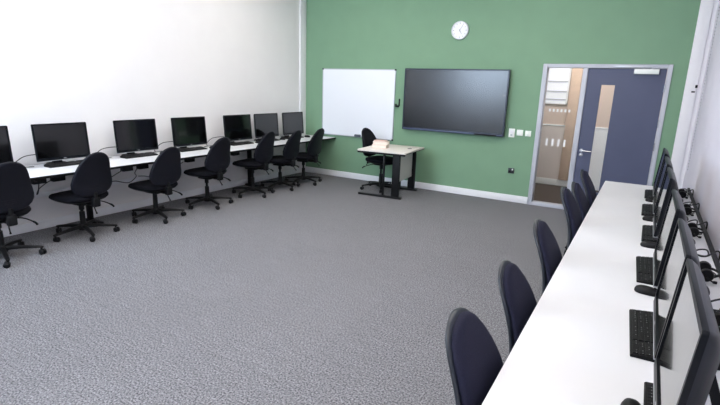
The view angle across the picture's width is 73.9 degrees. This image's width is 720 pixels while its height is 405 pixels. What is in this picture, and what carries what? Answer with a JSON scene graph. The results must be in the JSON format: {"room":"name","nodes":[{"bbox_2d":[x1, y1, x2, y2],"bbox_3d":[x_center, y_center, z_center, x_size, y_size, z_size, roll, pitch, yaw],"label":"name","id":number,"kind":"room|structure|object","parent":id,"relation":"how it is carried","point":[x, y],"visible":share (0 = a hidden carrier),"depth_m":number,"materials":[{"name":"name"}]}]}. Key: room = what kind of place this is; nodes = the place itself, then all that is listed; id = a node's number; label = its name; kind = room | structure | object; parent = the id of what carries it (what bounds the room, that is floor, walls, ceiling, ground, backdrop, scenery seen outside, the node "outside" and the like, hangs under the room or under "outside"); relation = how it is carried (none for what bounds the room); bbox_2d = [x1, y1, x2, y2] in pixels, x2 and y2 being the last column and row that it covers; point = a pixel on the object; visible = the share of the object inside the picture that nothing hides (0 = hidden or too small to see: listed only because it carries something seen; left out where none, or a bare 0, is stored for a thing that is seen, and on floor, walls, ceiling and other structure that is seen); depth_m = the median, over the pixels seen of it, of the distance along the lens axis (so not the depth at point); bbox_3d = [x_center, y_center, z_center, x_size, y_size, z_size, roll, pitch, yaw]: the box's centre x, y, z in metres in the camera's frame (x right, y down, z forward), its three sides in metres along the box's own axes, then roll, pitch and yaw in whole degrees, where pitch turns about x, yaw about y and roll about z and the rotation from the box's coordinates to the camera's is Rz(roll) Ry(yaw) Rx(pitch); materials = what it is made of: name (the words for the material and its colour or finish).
{"room":"computer lab","nodes":[
{"label":"computer lab","id":0,"kind":"room"},
{"bbox_2d":[0,0,298,228],"bbox_3d":[-3.183,-1.681,5.522,0.200,3.750,8.400,10,16,29],"label":"wall","id":1,"kind":"structure","parent":0,"point":[97,63],"depth_m":6.05,"materials":[{"name":"white paint"}]},
{"bbox_2d":[1,168,299,236],"bbox_3d":[-3.232,0.140,5.769,0.016,0.095,8.080,10,16,29],"label":"baseboard","id":2,"kind":"structure","parent":1,"relation":"attached to","point":[28,227],"depth_m":6.17,"materials":[{"name":"white"}]},
{"bbox_2d":[34,154,282,197],"bbox_3d":[-2.957,-0.283,6.115,0.022,0.050,7.000,10,16,29],"label":"trim","id":3,"kind":"structure","parent":1,"relation":"attached to","point":[46,193],"depth_m":5.97,"materials":[{"name":"white"}]},
{"bbox_2d":[299,0,305,172],"bbox_3d":[-1.053,-2.408,8.788,0.030,3.750,0.170,10,16,29],"label":"trim","id":4,"kind":"structure","parent":1,"relation":"attached to","point":[302,3],"depth_m":8.75,"materials":[{"name":"white"}]},
{"bbox_2d":[0,172,598,404],"bbox_3d":[0.458,0.592,4.837,7.800,0.100,10.330,10,16,29],"label":"floor","id":5,"kind":"structure","parent":0,"point":[327,292],"depth_m":3.81,"materials":[{"name":"carpet"}]},
{"bbox_2d":[0,162,46,268],"bbox_3d":[-3.279,0.068,4.288,0.686,0.934,0.632,9,15,27],"label":"office chair","id":6,"kind":"object","parent":5,"relation":"on","point":[16,189],"visible":1,"depth_m":4.21,"materials":[{"name":"black fabric"}]},
{"bbox_2d":[49,152,119,241],"bbox_3d":[-2.946,-0.095,5.022,0.686,0.924,0.632,8,15,25],"label":"office chair","id":7,"kind":"object","parent":5,"relation":"on","point":[91,180],"visible":1,"depth_m":4.91,"materials":[{"name":"black fabric"}]},
{"bbox_2d":[128,147,185,223],"bbox_3d":[-2.470,-0.242,5.729,0.686,0.904,0.632,9,15,27],"label":"office chair","id":8,"kind":"object","parent":5,"relation":"on","point":[165,172],"visible":1,"depth_m":5.61,"materials":[{"name":"black fabric"}]},
{"bbox_2d":[25,134,335,222],"bbox_3d":[-2.596,-0.221,6.016,0.694,0.720,7.181,10,16,29],"label":"desk","id":9,"kind":"object","parent":5,"relation":"on","point":[39,171],"visible":0.33,"depth_m":5.60,"materials":[{"name":"white laminate"}]},
{"bbox_2d":[0,126,13,163],"bbox_3d":[-3.659,-0.492,4.516,0.250,0.449,0.558,10,16,29],"label":"computer monitor","id":10,"kind":"object","parent":9,"relation":"on","point":[6,155],"visible":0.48,"depth_m":4.65,"materials":[{"name":"black plastic"}]},
{"bbox_2d":[31,179,46,184],"bbox_3d":[-3.121,-0.206,4.645,0.069,0.045,0.120,10,16,29],"label":"box","id":11,"kind":"object","parent":9,"relation":"attached to","point":[40,181],"visible":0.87,"depth_m":4.62,"materials":[{"name":"black plastic"}]},
{"bbox_2d":[50,176,65,181],"bbox_3d":[-3.028,-0.240,4.796,0.069,0.045,0.120,10,16,29],"label":"box","id":12,"kind":"object","parent":9,"relation":"attached to","point":[62,178],"visible":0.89,"depth_m":4.76,"materials":[{"name":"black plastic"}]},
{"bbox_2d":[31,122,89,163],"bbox_3d":[-3.264,-0.636,5.161,0.250,0.449,0.558,10,16,29],"label":"computer monitor","id":13,"kind":"object","parent":9,"relation":"on","point":[54,142],"visible":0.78,"depth_m":5.09,"materials":[{"name":"black plastic"}]},
{"bbox_2d":[44,160,81,167],"bbox_3d":[-3.160,-0.421,5.181,0.136,0.028,0.430,10,16,29],"label":"keyboard","id":14,"kind":"object","parent":9,"relation":"on","point":[77,162],"visible":0.81,"depth_m":5.11,"materials":[{"name":"black plastic"}]},
{"bbox_2d":[112,169,136,182],"bbox_3d":[-2.802,-0.308,5.732,0.388,0.239,0.442,10,16,29],"label":"cable","id":15,"kind":"object","parent":9,"relation":"hanging from","point":[136,169],"visible":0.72,"depth_m":5.86,"materials":[{"name":"black plastic"}]},
{"bbox_2d":[120,167,132,171],"bbox_3d":[-2.644,-0.381,5.424,0.069,0.045,0.120,10,16,29],"label":"box","id":16,"kind":"object","parent":9,"relation":"attached to","point":[127,168],"visible":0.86,"depth_m":5.39,"materials":[{"name":"black plastic"}]},
{"bbox_2d":[113,119,157,154],"bbox_3d":[-2.814,-0.801,5.897,0.250,0.449,0.558,10,16,29],"label":"computer monitor","id":17,"kind":"object","parent":9,"relation":"on","point":[131,136],"visible":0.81,"depth_m":5.83,"materials":[{"name":"black plastic"}]},
{"bbox_2d":[120,152,157,158],"bbox_3d":[-2.719,-0.583,5.902,0.136,0.028,0.430,10,16,29],"label":"keyboard","id":18,"kind":"object","parent":9,"relation":"on","point":[146,154],"visible":1,"depth_m":5.87,"materials":[{"name":"black plastic"}]},
{"bbox_2d":[136,165,148,168],"bbox_3d":[-2.542,-0.418,5.592,0.069,0.045,0.120,10,16,29],"label":"box","id":19,"kind":"object","parent":9,"relation":"attached to","point":[141,166],"visible":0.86,"depth_m":5.56,"materials":[{"name":"black plastic"}]},
{"bbox_2d":[25,134,334,177],"bbox_3d":[-2.586,-0.562,5.933,0.690,0.019,7.180,10,16,29],"label":"countertop","id":20,"kind":"structure","parent":9,"relation":"on","point":[39,170],"depth_m":5.61,"materials":[{"name":"white laminate"}]},
{"bbox_2d":[171,116,206,148],"bbox_3d":[-2.405,-0.952,6.567,0.250,0.449,0.558,10,16,29],"label":"computer monitor","id":21,"kind":"object","parent":9,"relation":"on","point":[186,131],"visible":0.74,"depth_m":6.50,"materials":[{"name":"black plastic"}]},
{"bbox_2d":[184,158,194,162],"bbox_3d":[-2.193,-0.546,6.162,0.069,0.045,0.120,10,16,29],"label":"box","id":22,"kind":"object","parent":9,"relation":"attached to","point":[192,159],"visible":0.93,"depth_m":6.13,"materials":[{"name":"black plastic"}]},
{"bbox_2d":[179,146,206,151],"bbox_3d":[-2.309,-0.733,6.572,0.136,0.028,0.430,10,16,29],"label":"keyboard","id":23,"kind":"object","parent":9,"relation":"on","point":[199,147],"visible":0.98,"depth_m":6.55,"materials":[{"name":"black plastic"}]},
{"bbox_2d":[223,114,251,142],"bbox_3d":[-1.940,-1.122,7.327,0.250,0.449,0.558,10,16,29],"label":"computer monitor","id":24,"kind":"object","parent":9,"relation":"on","point":[236,127],"visible":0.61,"depth_m":7.26,"materials":[{"name":"black plastic"}]},
{"bbox_2d":[231,141,253,145],"bbox_3d":[-1.828,-0.910,7.360,0.136,0.028,0.430,10,16,29],"label":"keyboard","id":25,"kind":"object","parent":9,"relation":"on","point":[244,142],"visible":0.97,"depth_m":7.33,"materials":[{"name":"black plastic"}]},
{"bbox_2d":[253,113,278,140],"bbox_3d":[-1.610,-1.243,7.866,0.250,0.449,0.558,10,16,29],"label":"computer monitor","id":26,"kind":"object","parent":9,"relation":"on","point":[264,123],"visible":0.76,"depth_m":7.78,"materials":[{"name":"black plastic"}]},
{"bbox_2d":[281,112,303,137],"bbox_3d":[-1.258,-1.372,8.442,0.250,0.449,0.558,10,16,29],"label":"computer monitor","id":27,"kind":"object","parent":9,"relation":"on","point":[292,122],"visible":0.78,"depth_m":8.36,"materials":[{"name":"black plastic"}]},
{"bbox_2d":[184,137,233,209],"bbox_3d":[-2.062,-0.422,6.418,0.686,0.954,0.632,9,15,27],"label":"office chair","id":28,"kind":"object","parent":5,"relation":"on","point":[217,160],"visible":1,"depth_m":6.30,"materials":[{"name":"black fabric"}]},
{"bbox_2d":[232,131,274,197],"bbox_3d":[-1.598,-0.590,7.124,0.686,0.974,0.632,8,15,24],"label":"office chair","id":29,"kind":"object","parent":5,"relation":"on","point":[263,153],"visible":1,"depth_m":7.01,"materials":[{"name":"black fabric"}]},
{"bbox_2d":[260,130,301,190],"bbox_3d":[-1.272,-0.695,7.641,0.686,0.954,0.632,8,15,23],"label":"office chair","id":30,"kind":"object","parent":5,"relation":"on","point":[291,148],"visible":0.99,"depth_m":7.54,"materials":[{"name":"black fabric"}]},
{"bbox_2d":[285,128,323,185],"bbox_3d":[-0.948,-0.795,8.095,0.686,0.954,0.632,8,15,23],"label":"office chair","id":31,"kind":"object","parent":5,"relation":"on","point":[314,147],"visible":0.92,"depth_m":7.99,"materials":[{"name":"black fabric"}]},
{"bbox_2d":[360,128,399,192],"bbox_3d":[0.344,-0.707,7.849,0.686,0.984,0.632,12,17,35],"label":"office chair","id":32,"kind":"object","parent":5,"relation":"on","point":[368,136],"visible":0.73,"depth_m":7.82,"materials":[{"name":"black fabric"}]},
{"bbox_2d":[357,144,423,199],"bbox_3d":[0.491,-0.510,7.613,0.776,0.724,0.892,8,15,24],"label":"desk","id":33,"kind":"object","parent":5,"relation":"on","point":[404,157],"visible":0.94,"depth_m":7.34,"materials":[{"name":"beige laminate"}]},
{"bbox_2d":[372,144,388,148],"bbox_3d":[0.322,-0.888,7.519,0.235,0.052,0.170,6,14,17],"label":"book","id":34,"kind":"object","parent":33,"relation":"on","point":[373,145],"visible":0.86,"depth_m":7.45,"materials":[{"name":"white paper"}]},
{"bbox_2d":[373,141,389,144],"bbox_3d":[0.333,-0.938,7.513,0.240,0.046,0.165,5,14,12],"label":"book","id":35,"kind":"object","parent":34,"relation":"on","point":[374,142],"visible":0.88,"depth_m":7.45,"materials":[{"name":"beige paper"}]},
{"bbox_2d":[445,307,503,404],"bbox_3d":[0.605,0.861,1.631,0.686,0.909,0.632,10,16,29],"label":"office chair","id":36,"kind":"object","parent":5,"relation":"on","point":[475,362],"visible":0.91,"depth_m":1.60,"materials":[{"name":"blue fabric"}]},
{"bbox_2d":[498,260,536,353],"bbox_3d":[0.938,0.749,2.177,0.686,0.889,0.632,10,16,29],"label":"office chair","id":37,"kind":"object","parent":5,"relation":"on","point":[519,302],"visible":0.38,"depth_m":2.12,"materials":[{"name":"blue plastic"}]},
{"bbox_2d":[533,219,561,295],"bbox_3d":[1.317,0.593,2.793,0.686,0.924,0.632,10,16,29],"label":"office chair","id":38,"kind":"object","parent":5,"relation":"on","point":[550,256],"visible":0.29,"depth_m":2.72,"materials":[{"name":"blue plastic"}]},
{"bbox_2d":[560,187,581,256],"bbox_3d":[1.804,0.395,3.585,0.686,0.964,0.632,10,16,29],"label":"office chair","id":39,"kind":"object","parent":5,"relation":"on","point":[571,209],"visible":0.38,"depth_m":3.50,"materials":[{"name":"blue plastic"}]},
{"bbox_2d":[565,182,589,247],"bbox_3d":[2.122,0.305,4.111,0.686,0.909,0.632,10,16,29],"label":"office chair","id":40,"kind":"object","parent":5,"relation":"on","point":[577,191],"visible":0.13,"depth_m":4.05,"materials":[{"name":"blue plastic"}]},
{"bbox_2d":[580,169,596,207],"bbox_3d":[2.418,0.182,4.594,0.686,0.939,0.632,10,16,29],"label":"office chair","id":41,"kind":"object","parent":5,"relation":"on","point":[589,189],"visible":0.16,"depth_m":4.51,"materials":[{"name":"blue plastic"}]},
{"bbox_2d":[482,181,719,404],"bbox_3d":[1.625,0.682,2.873,0.785,0.734,5.700,10,16,29],"label":"desk","id":42,"kind":"object","parent":5,"relation":"on","point":[573,348],"visible":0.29,"depth_m":2.04,"materials":[{"name":"white laminate"}]},
{"bbox_2d":[621,398,640,404],"bbox_3d":[0.817,0.622,1.438,0.062,0.038,0.112,10,16,29],"label":"computer mouse","id":43,"kind":"object","parent":42,"relation":"on","point":[627,401],"visible":1,"depth_m":1.45,"materials":[{"name":"black plastic"}]},
{"bbox_2d":[629,309,654,361],"bbox_3d":[1.157,0.522,1.915,0.136,0.028,0.430,9,15,27],"label":"keyboard","id":44,"kind":"object","parent":42,"relation":"on","point":[640,322],"visible":0.55,"depth_m":1.89,"materials":[{"name":"black plastic"}]},
{"bbox_2d":[636,256,652,284],"bbox_3d":[1.589,0.365,2.615,0.136,0.028,0.430,9,16,28],"label":"keyboard","id":45,"kind":"object","parent":42,"relation":"on","point":[644,265],"visible":0.5,"depth_m":2.59,"materials":[{"name":"black plastic"}]},
{"bbox_2d":[634,285,656,296],"bbox_3d":[1.398,0.424,2.327,0.112,0.038,0.062,12,17,36],"label":"computer mouse","id":46,"kind":"object","parent":42,"relation":"on","point":[642,289],"visible":0.85,"depth_m":2.31,"materials":[{"name":"black plastic"}]},
{"bbox_2d":[641,204,653,216],"bbox_3d":[2.421,0.060,3.977,0.136,0.028,0.430,10,16,29],"label":"keyboard","id":47,"kind":"object","parent":42,"relation":"on","point":[647,209],"visible":0.63,"depth_m":3.94,"materials":[{"name":"black plastic"}]},
{"bbox_2d":[642,216,652,221],"bbox_3d":[2.234,0.123,3.676,0.112,0.038,0.062,10,16,29],"label":"computer mouse","id":48,"kind":"object","parent":42,"relation":"on","point":[645,218],"visible":0.62,"depth_m":3.66,"materials":[{"name":"black plastic"}]},
{"bbox_2d":[643,382,652,404],"bbox_3d":[0.897,0.643,1.382,0.136,0.028,0.430,10,16,29],"label":"keyboard","id":49,"kind":"object","parent":42,"relation":"on","point":[648,387],"visible":0.16,"depth_m":1.52,"materials":[{"name":"black plastic"}]},
{"bbox_2d":[640,241,656,248],"bbox_3d":[1.845,0.265,3.039,0.112,0.038,0.062,10,16,29],"label":"computer mouse","id":50,"kind":"object","parent":42,"relation":"on","point":[648,244],"visible":0.76,"depth_m":3.02,"materials":[{"name":"black plastic"}]},
{"bbox_2d":[644,189,653,198],"bbox_3d":[2.826,-0.083,4.616,0.136,0.028,0.430,10,16,29],"label":"keyboard","id":51,"kind":"object","parent":42,"relation":"on","point":[648,193],"visible":0.54,"depth_m":4.59,"materials":[{"name":"black plastic"}]},
{"bbox_2d":[641,225,657,241],"bbox_3d":[2.023,0.212,3.300,0.136,0.028,0.430,10,16,29],"label":"keyboard","id":52,"kind":"object","parent":42,"relation":"on","point":[647,230],"visible":0.54,"depth_m":3.26,"materials":[{"name":"black plastic"}]},
{"bbox_2d":[645,198,653,201],"bbox_3d":[2.648,-0.024,4.333,0.112,0.038,0.062,10,16,29],"label":"computer mouse","id":53,"kind":"object","parent":42,"relation":"on","point":[646,199],"visible":0.51,"depth_m":4.32,"materials":[{"name":"black plastic"}]},
{"bbox_2d":[653,148,682,200],"bbox_3d":[2.872,-0.247,4.409,0.250,0.449,0.558,10,16,29],"label":"computer monitor","id":54,"kind":"object","parent":42,"relation":"on","point":[665,152],"visible":0.48,"depth_m":4.40,"materials":[{"name":"black plastic"}]},
{"bbox_2d":[653,156,688,220],"bbox_3d":[2.477,-0.102,3.763,0.250,0.449,0.558,10,16,29],"label":"computer monitor","id":55,"kind":"object","parent":42,"relation":"on","point":[667,163],"visible":0.43,"depth_m":3.76,"materials":[{"name":"black plastic"}]},
{"bbox_2d":[653,167,695,243],"bbox_3d":[2.112,0.031,3.167,0.250,0.449,0.558,10,16,29],"label":"computer monitor","id":56,"kind":"object","parent":42,"relation":"on","point":[670,182],"visible":0.58,"depth_m":3.03,"materials":[{"name":"black plastic"}]},
{"bbox_2d":[653,189,709,294],"bbox_3d":[1.631,0.208,2.379,0.250,0.449,0.558,10,16,29],"label":"computer monitor","id":57,"kind":"object","parent":42,"relation":"on","point":[675,209],"visible":0.46,"depth_m":2.33,"materials":[{"name":"black plastic"}]},
{"bbox_2d":[679,189,690,198],"bbox_3d":[3.101,-0.086,4.577,0.105,0.068,0.222,10,16,29],"label":"headset","id":58,"kind":"object","parent":42,"relation":"on","point":[682,192],"visible":0.94,"depth_m":4.51,"materials":[{"name":"black plastic"}]},
{"bbox_2d":[679,191,686,197],"bbox_3d":[3.047,-0.075,4.525,0.068,0.068,0.028,10,16,29],"label":"ear cup","id":59,"kind":"object","parent":58,"relation":"on","point":[683,194],"depth_m":4.51,"materials":[{"name":"black plastic"}]},
{"bbox_2d":[653,258,719,404],"bbox_3d":[0.953,0.456,1.270,0.250,0.449,0.558,10,16,29],"label":"computer monitor","id":60,"kind":"object","parent":42,"relation":"on","point":[685,366],"visible":1,"depth_m":1.22,"materials":[{"name":"black plastic"}]},
{"bbox_2d":[653,218,719,370],"bbox_3d":[1.252,0.346,1.760,0.250,0.449,0.558,10,16,29],"label":"computer monitor","id":61,"kind":"object","parent":42,"relation":"on","point":[682,246],"visible":0.5,"depth_m":1.76,"materials":[{"name":"black plastic"}]},
{"bbox_2d":[683,204,696,215],"bbox_3d":[2.706,0.059,3.932,0.105,0.068,0.222,10,16,29],"label":"headset","id":62,"kind":"object","parent":42,"relation":"on","point":[688,209],"visible":0.88,"depth_m":3.87,"materials":[{"name":"black plastic"}]},
{"bbox_2d":[684,207,691,214],"bbox_3d":[2.653,0.070,3.879,0.068,0.068,0.028,10,16,29],"label":"ear cup","id":63,"kind":"object","parent":62,"relation":"on","point":[688,210],"depth_m":3.86,"materials":[{"name":"black plastic"}]},
{"bbox_2d":[683,202,699,209],"bbox_3d":[2.836,0.012,4.160,0.257,0.183,0.111,-2,14,-17],"label":"cable","id":64,"kind":"object","parent":42,"relation":"on","point":[698,204],"visible":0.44,"depth_m":4.17,"materials":[{"name":"black plastic"}]},
{"bbox_2d":[688,222,704,237],"bbox_3d":[2.342,0.192,3.337,0.105,0.068,0.222,10,16,29],"label":"headset","id":65,"kind":"object","parent":42,"relation":"on","point":[693,227],"visible":0.91,"depth_m":3.28,"materials":[{"name":"black plastic"}]},
{"bbox_2d":[688,222,697,227],"bbox_3d":[2.361,0.177,3.402,0.068,0.068,0.028,10,16,29],"label":"ear cup","id":66,"kind":"object","parent":65,"relation":"on","point":[691,224],"depth_m":3.39,"materials":[{"name":"black plastic"}]},
{"bbox_2d":[690,227,698,236],"bbox_3d":[2.289,0.203,3.284,0.068,0.068,0.028,10,16,29],"label":"ear cup","id":67,"kind":"object","parent":65,"relation":"on","point":[695,231],"depth_m":3.27,"materials":[{"name":"black plastic"}]},
{"bbox_2d":[687,219,707,228],"bbox_3d":[2.465,0.151,3.542,0.245,0.183,0.116,-5,15,-26],"label":"cable","id":68,"kind":"object","parent":42,"relation":"on","point":[706,222],"visible":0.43,"depth_m":3.56,"materials":[{"name":"black plastic"}]},
{"bbox_2d":[696,249,719,261],"bbox_3d":[2.047,0.300,2.871,0.250,0.183,0.117,-4,15,-22],"label":"cable","id":69,"kind":"object","parent":42,"relation":"on","point":[712,253],"visible":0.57,"depth_m":2.85,"materials":[{"name":"black plastic"}]},
{"bbox_2d":[700,261,719,283],"bbox_3d":[1.861,0.368,2.549,0.105,0.068,0.222,10,16,29],"label":"headset","id":70,"kind":"object","parent":42,"relation":"on","point":[706,269],"visible":0.92,"depth_m":2.49,"materials":[{"name":"black plastic"}]},
{"bbox_2d":[700,261,711,269],"bbox_3d":[1.879,0.353,2.614,0.068,0.068,0.028,10,16,29],"label":"ear cup","id":71,"kind":"object","parent":70,"relation":"on","point":[703,264],"depth_m":2.60,"materials":[{"name":"black plastic"}]},
{"bbox_2d":[701,269,713,281],"bbox_3d":[1.807,0.380,2.497,0.068,0.068,0.028,10,16,29],"label":"ear cup","id":72,"kind":"object","parent":70,"relation":"on","point":[708,274],"depth_m":2.48,"materials":[{"name":"black plastic"}]},
{"bbox_2d":[711,298,719,312],"bbox_3d":[1.613,0.461,2.155,0.248,0.183,0.112,-4,15,-24],"label":"cable","id":73,"kind":"object","parent":42,"relation":"on","point":[714,310],"visible":0.28,"depth_m":2.16,"materials":[{"name":"black plastic"}]},
{"bbox_2d":[714,312,719,331],"bbox_3d":[1.482,0.507,1.929,0.105,0.068,0.222,10,16,29],"label":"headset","id":74,"kind":"object","parent":42,"relation":"on","point":[717,314],"visible":0.43,"depth_m":1.99,"materials":[{"name":"black plastic"}]},
{"bbox_2d":[306,0,700,196],"bbox_3d":[1.633,-1.986,7.431,6.100,3.750,0.150,10,16,29],"label":"wall","id":75,"kind":"structure","parent":0,"point":[519,36],"depth_m":7.26,"materials":[{"name":"green paint"}]},
{"bbox_2d":[322,68,396,140],"bbox_3d":[-0.055,-1.740,8.414,1.484,1.184,0.023,10,16,29],"label":"whiteboard","id":76,"kind":"object","parent":75,"relation":"attached to","point":[353,100],"visible":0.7,"depth_m":8.38,"materials":[{"name":"white ceramic"}]},
{"bbox_2d":[305,166,527,203],"bbox_3d":[0.734,-0.340,8.251,4.176,0.105,0.016,10,16,29],"label":"baseboard","id":77,"kind":"structure","parent":75,"relation":"attached to","point":[470,192],"depth_m":7.94,"materials":[{"name":"white"}]},
{"bbox_2d":[402,68,510,136],"bbox_3d":[1.457,-1.581,7.476,1.680,0.975,0.106,10,16,29],"label":"wall screen","id":78,"kind":"object","parent":75,"relation":"attached to","point":[460,101],"visible":1,"depth_m":7.40,"materials":[{"name":"black"}]},
{"bbox_2d":[451,21,468,39],"bbox_3d":[1.514,-2.608,7.249,0.272,0.272,0.042,10,16,29],"label":"wall clock","id":79,"kind":"object","parent":75,"relation":"attached to","point":[460,29],"visible":1,"depth_m":7.24,"materials":[{"name":"white plastic"}]},
{"bbox_2d":[508,168,513,173],"bbox_3d":[2.293,-0.483,7.265,0.090,0.080,0.015,10,16,29],"label":"wall socket","id":80,"kind":"object","parent":75,"relation":"attached to","point":[510,170],"visible":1,"depth_m":7.26,"materials":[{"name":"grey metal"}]},
{"bbox_2d":[508,128,514,136],"bbox_3d":[2.268,-1.040,7.155,0.087,0.130,0.015,10,16,29],"label":"control plate","id":81,"kind":"object","parent":75,"relation":"attached to","point":[511,131],"visible":1,"depth_m":7.15,"materials":[{"name":"white plastic"}]},
{"bbox_2d":[517,130,522,135],"bbox_3d":[2.370,-1.034,7.094,0.090,0.086,0.016,10,16,29],"label":"light switch","id":82,"kind":"object","parent":75,"relation":"attached to","point":[519,132],"visible":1,"depth_m":7.09,"materials":[{"name":"white plastic"}]},
{"bbox_2d":[525,131,530,136],"bbox_3d":[2.471,-1.013,7.037,0.084,0.082,0.016,10,16,29],"label":"light switch","id":83,"kind":"object","parent":75,"relation":"attached to","point":[527,133],"visible":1,"depth_m":7.03,"materials":[{"name":"white plastic"}]},
{"bbox_2d":[527,64,673,208],"bbox_3d":[3.247,-0.859,6.645,1.554,2.040,0.197,10,16,29],"label":"door","id":84,"kind":"structure","parent":75,"relation":"in","point":[634,123],"depth_m":6.42,"materials":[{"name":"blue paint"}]},
{"bbox_2d":[545,109,569,146],"bbox_3d":[2.828,-0.931,6.880,0.463,1.940,0.010,10,16,29],"label":"decal","id":85,"kind":"object","parent":84,"relation":"on","point":[549,109],"depth_m":6.85,"materials":[{"name":"white"}]},
{"bbox_2d":[671,0,718,188],"bbox_3d":[4.122,-1.525,5.888,0.175,3.750,0.060,10,16,29],"label":"trim","id":86,"kind":"structure","parent":75,"relation":"attached to","point":[706,16],"depth_m":5.89,"materials":[{"name":"white"}]},
{"bbox_2d":[543,68,667,127],"bbox_3d":[4.241,-1.535,8.154,5.200,2.700,0.095,10,16,29],"label":"wall","id":87,"kind":"structure","parent":0,"point":[607,91],"depth_m":8.20,"materials":[{"name":"beige paint"}]},
{"bbox_2d":[536,125,564,178],"bbox_3d":[2.795,-1.031,9.087,1.950,0.955,0.013,10,16,29],"label":"trim","id":88,"kind":"structure","parent":87,"relation":"attached to","point":[549,159],"depth_m":8.70,"materials":[{"name":"white"}]},
{"bbox_2d":[545,68,571,104],"bbox_3d":[3.060,-2.240,8.644,1.380,0.860,0.030,10,16,29],"label":"window","id":89,"kind":"structure","parent":87,"relation":"in","point":[558,85],"depth_m":8.42,"materials":[{"name":"white glass"}]},
{"bbox_2d":[536,177,599,190],"bbox_3d":[4.171,-0.270,8.414,5.200,0.115,0.017,10,16,29],"label":"baseboard","id":90,"kind":"structure","parent":87,"relation":"attached to","point":[541,180],"depth_m":8.76,"materials":[{"name":"white"}]},
{"bbox_2d":[558,68,582,180],"bbox_3d":[3.710,-1.420,8.421,0.160,2.085,0.045,10,16,29],"label":"trim","id":91,"kind":"structure","parent":87,"relation":"attached to","point":[577,73],"depth_m":8.40,"materials":[{"name":"brown wood"}]},
{"bbox_2d":[543,124,656,131],"bbox_3d":[4.202,-1.264,8.168,5.200,0.025,0.023,10,16,29],"label":"trim","id":92,"kind":"structure","parent":87,"relation":"attached to","point":[543,124],"depth_m":8.51,"materials":[{"name":"white"}]},
{"bbox_2d":[568,129,655,183],"bbox_3d":[5.095,-0.632,7.771,3.090,0.955,0.013,10,16,29],"label":"trim","id":93,"kind":"structure","parent":87,"relation":"attached to","point":[600,135],"depth_m":8.31,"materials":[{"name":"white"}]},
{"bbox_2d":[682,0,719,257],"bbox_3d":[2.223,-0.743,2.427,0.200,3.750,8.400,10,16,29],"label":"wall","id":94,"kind":"structure","parent":0,"point":[702,175],"depth_m":4.54,"materials":[{"name":"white paint"}]},
{"bbox_2d":[687,7,719,169],"bbox_3d":[3.996,-1.607,5.481,0.010,2.506,0.009,10,16,29],"label":"chain","id":95,"kind":"object","parent":94,"relation":"hanging from","point":[719,7],"visible":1,"depth_m":5.54,"materials":[{"name":"grey"}]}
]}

